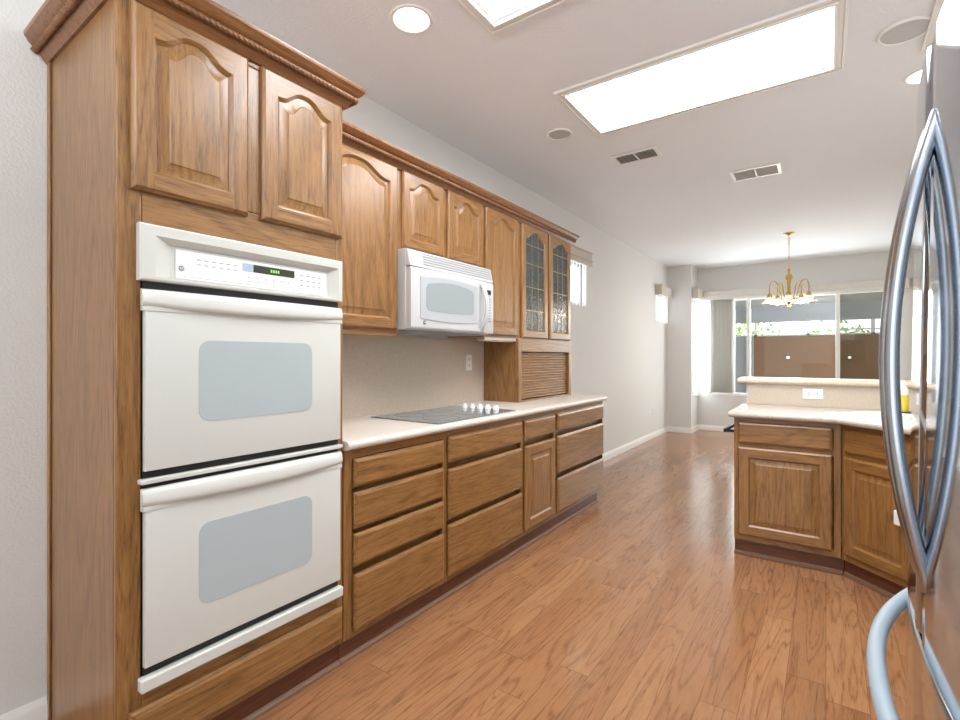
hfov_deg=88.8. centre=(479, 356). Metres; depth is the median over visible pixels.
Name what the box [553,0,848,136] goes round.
skylight
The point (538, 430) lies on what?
base cabinet
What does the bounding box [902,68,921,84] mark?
recessed light
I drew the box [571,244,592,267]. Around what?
window valance
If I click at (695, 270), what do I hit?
wall
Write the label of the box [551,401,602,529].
base cabinet
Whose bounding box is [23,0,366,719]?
tall cabinet
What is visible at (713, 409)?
wall
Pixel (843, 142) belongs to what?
ceiling
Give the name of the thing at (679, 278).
wall
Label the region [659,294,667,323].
vertical blind
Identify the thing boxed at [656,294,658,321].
window
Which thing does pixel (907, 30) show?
ceiling speaker
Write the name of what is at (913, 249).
wall
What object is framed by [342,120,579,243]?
crown molding
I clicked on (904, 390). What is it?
soap bottle
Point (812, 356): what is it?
wall
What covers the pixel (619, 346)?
wall
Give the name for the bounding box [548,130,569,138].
grille
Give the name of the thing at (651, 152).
ceiling vent
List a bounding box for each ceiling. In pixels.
[213,0,935,268]
[735,292,882,306]
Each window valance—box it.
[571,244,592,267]
[655,284,672,297]
[692,288,703,300]
[704,277,909,299]
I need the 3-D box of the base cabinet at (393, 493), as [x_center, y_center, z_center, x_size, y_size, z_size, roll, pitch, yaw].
[-0.601,0.816,2.411,0.613,0.876,0.644,0,0,35]
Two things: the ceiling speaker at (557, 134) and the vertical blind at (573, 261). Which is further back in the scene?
the vertical blind at (573, 261)
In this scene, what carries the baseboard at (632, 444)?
attached to the wall at (619, 346)
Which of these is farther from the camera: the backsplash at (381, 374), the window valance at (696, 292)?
the window valance at (696, 292)
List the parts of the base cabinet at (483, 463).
shoe moulding, drawer, drawer, drawer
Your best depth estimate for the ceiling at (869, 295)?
9.55 m
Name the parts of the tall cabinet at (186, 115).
door, raised panel, crown moulding, frame, drawer, shoe moulding, door, raised panel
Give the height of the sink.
0.014 m
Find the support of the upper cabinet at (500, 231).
attached to the wall at (619, 346)
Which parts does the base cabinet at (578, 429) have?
shoe moulding, drawer, drawer, drawer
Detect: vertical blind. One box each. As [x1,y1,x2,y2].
[573,261,585,306]
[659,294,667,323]
[710,298,734,392]
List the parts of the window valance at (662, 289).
rail moulding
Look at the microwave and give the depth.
2.80 m
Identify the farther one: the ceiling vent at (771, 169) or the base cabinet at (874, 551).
the ceiling vent at (771, 169)
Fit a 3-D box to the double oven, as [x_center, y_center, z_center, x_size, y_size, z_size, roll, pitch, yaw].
[-0.975,0.284,1.819,0.589,1.328,0.706,0,0,35]
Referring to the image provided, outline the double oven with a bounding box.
[136,222,342,693]
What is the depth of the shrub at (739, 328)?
12.97 m
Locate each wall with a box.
[0,0,666,714]
[667,265,692,427]
[693,266,697,426]
[698,249,912,425]
[735,300,881,392]
[746,383,866,545]
[913,249,913,280]
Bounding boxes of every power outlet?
[466,355,471,369]
[803,388,822,398]
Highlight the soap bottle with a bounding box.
[900,380,908,411]
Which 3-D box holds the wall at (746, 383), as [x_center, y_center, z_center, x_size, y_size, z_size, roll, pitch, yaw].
[2.582,0.723,3.202,1.475,1.062,0.120,0,0,35]
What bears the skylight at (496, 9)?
attached to the ceiling at (843, 142)
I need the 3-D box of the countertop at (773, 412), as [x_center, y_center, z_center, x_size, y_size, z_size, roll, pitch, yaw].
[2.235,0.359,2.741,1.500,0.038,1.006,0,0,35]
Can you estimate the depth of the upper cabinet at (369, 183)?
2.45 m
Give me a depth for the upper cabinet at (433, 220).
2.89 m
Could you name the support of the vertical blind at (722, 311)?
attached to the window at (873, 290)
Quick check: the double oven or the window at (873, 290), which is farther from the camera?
the window at (873, 290)
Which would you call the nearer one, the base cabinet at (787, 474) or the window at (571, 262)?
the base cabinet at (787, 474)
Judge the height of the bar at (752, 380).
0.038 m
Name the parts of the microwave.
underside panel, door, handle, control panel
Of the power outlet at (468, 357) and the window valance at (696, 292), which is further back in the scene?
the window valance at (696, 292)
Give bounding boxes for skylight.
[455,0,568,34]
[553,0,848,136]
[920,0,944,54]
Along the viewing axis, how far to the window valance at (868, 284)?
7.50 m
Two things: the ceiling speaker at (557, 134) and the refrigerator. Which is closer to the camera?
the refrigerator
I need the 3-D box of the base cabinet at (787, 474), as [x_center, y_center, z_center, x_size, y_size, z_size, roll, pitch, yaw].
[2.002,0.816,3.179,0.564,0.876,0.583,0,0,35]
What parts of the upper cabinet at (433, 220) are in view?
door, raised panel, door, raised panel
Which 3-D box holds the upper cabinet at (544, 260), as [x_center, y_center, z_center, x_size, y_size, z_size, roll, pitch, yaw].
[0.431,-0.589,4.124,0.323,0.915,0.904,0,0,35]
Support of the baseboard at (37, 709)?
attached to the wall at (619, 346)
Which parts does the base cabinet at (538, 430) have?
shoe moulding, drawer, door, raised panel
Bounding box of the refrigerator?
[866,0,959,719]
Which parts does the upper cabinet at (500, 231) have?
frame, door, raised panel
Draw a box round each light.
[389,4,433,33]
[476,337,515,341]
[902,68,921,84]
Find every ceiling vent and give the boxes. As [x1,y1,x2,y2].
[610,146,662,165]
[729,162,782,181]
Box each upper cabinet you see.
[342,143,397,336]
[398,170,482,267]
[448,207,517,338]
[516,223,570,341]
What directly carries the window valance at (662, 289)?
attached to the wall at (619, 346)
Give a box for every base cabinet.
[338,432,444,664]
[440,417,521,600]
[518,410,554,550]
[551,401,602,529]
[734,417,843,574]
[842,425,909,597]
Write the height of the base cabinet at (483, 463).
0.876 m
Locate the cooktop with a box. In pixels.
[371,403,515,423]
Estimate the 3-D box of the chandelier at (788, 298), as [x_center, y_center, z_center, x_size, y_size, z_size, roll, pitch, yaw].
[3.767,-1.051,5.973,0.567,0.930,0.550,0,0,35]
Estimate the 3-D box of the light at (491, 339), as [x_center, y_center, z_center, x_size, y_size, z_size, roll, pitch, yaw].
[0.121,-0.124,3.498,0.072,0.028,0.415,0,0,35]
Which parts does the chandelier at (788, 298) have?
lamp shade, arm, lamp shade, arm, lamp shade, stem, arm, lamp shade, arm, lamp shade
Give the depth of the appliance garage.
3.81 m
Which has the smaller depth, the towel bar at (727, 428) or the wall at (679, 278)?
the towel bar at (727, 428)
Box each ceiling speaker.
[546,128,571,140]
[876,15,930,46]
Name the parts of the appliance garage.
frame, tambour door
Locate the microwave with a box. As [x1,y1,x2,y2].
[397,248,492,336]
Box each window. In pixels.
[571,262,580,304]
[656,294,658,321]
[693,301,693,393]
[710,289,882,394]
[735,319,879,336]
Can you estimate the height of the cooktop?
0.036 m
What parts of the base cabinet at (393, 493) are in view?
shoe moulding, drawer, drawer, drawer, drawer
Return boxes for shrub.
[735,323,780,334]
[797,320,869,333]
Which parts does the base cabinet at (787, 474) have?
raised panel, drawer, door, shoe moulding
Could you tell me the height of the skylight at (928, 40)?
0.162 m
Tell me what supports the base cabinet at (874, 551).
on the floor
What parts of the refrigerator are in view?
drawer handle, door handle, door handle, fridge door, freezer drawer, fridge door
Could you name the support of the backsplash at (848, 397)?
attached to the wall at (746, 383)
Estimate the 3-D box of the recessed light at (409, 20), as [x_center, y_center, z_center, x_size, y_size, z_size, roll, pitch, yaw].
[-0.307,-1.512,2.200,0.198,0.008,0.198,0,0,35]
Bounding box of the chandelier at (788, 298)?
[762,232,816,308]
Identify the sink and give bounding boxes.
[827,410,910,424]
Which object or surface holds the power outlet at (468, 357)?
attached to the backsplash at (381, 374)
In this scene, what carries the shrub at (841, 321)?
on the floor
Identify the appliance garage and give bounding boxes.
[484,340,570,402]
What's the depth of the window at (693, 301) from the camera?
8.45 m
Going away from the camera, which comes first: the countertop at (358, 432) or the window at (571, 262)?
the countertop at (358, 432)
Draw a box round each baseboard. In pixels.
[0,695,47,719]
[603,424,733,461]
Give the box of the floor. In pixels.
[256,430,906,719]
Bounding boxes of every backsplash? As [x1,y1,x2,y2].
[342,334,483,417]
[748,383,910,411]
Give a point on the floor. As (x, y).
(641, 605)
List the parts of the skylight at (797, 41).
diffuser panel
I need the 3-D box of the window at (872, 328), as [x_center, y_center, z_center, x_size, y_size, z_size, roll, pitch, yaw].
[7.511,-0.596,9.692,5.710,0.299,0.060,0,0,35]
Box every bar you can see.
[723,423,733,431]
[737,377,911,387]
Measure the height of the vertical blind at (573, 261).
0.510 m
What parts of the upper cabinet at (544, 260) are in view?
glass door, glass pane, glass door, glass pane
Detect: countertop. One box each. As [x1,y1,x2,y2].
[342,394,606,450]
[728,404,910,434]
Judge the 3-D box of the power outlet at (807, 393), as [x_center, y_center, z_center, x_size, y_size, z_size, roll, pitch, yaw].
[2.263,0.251,3.332,0.116,0.070,0.008,0,0,35]

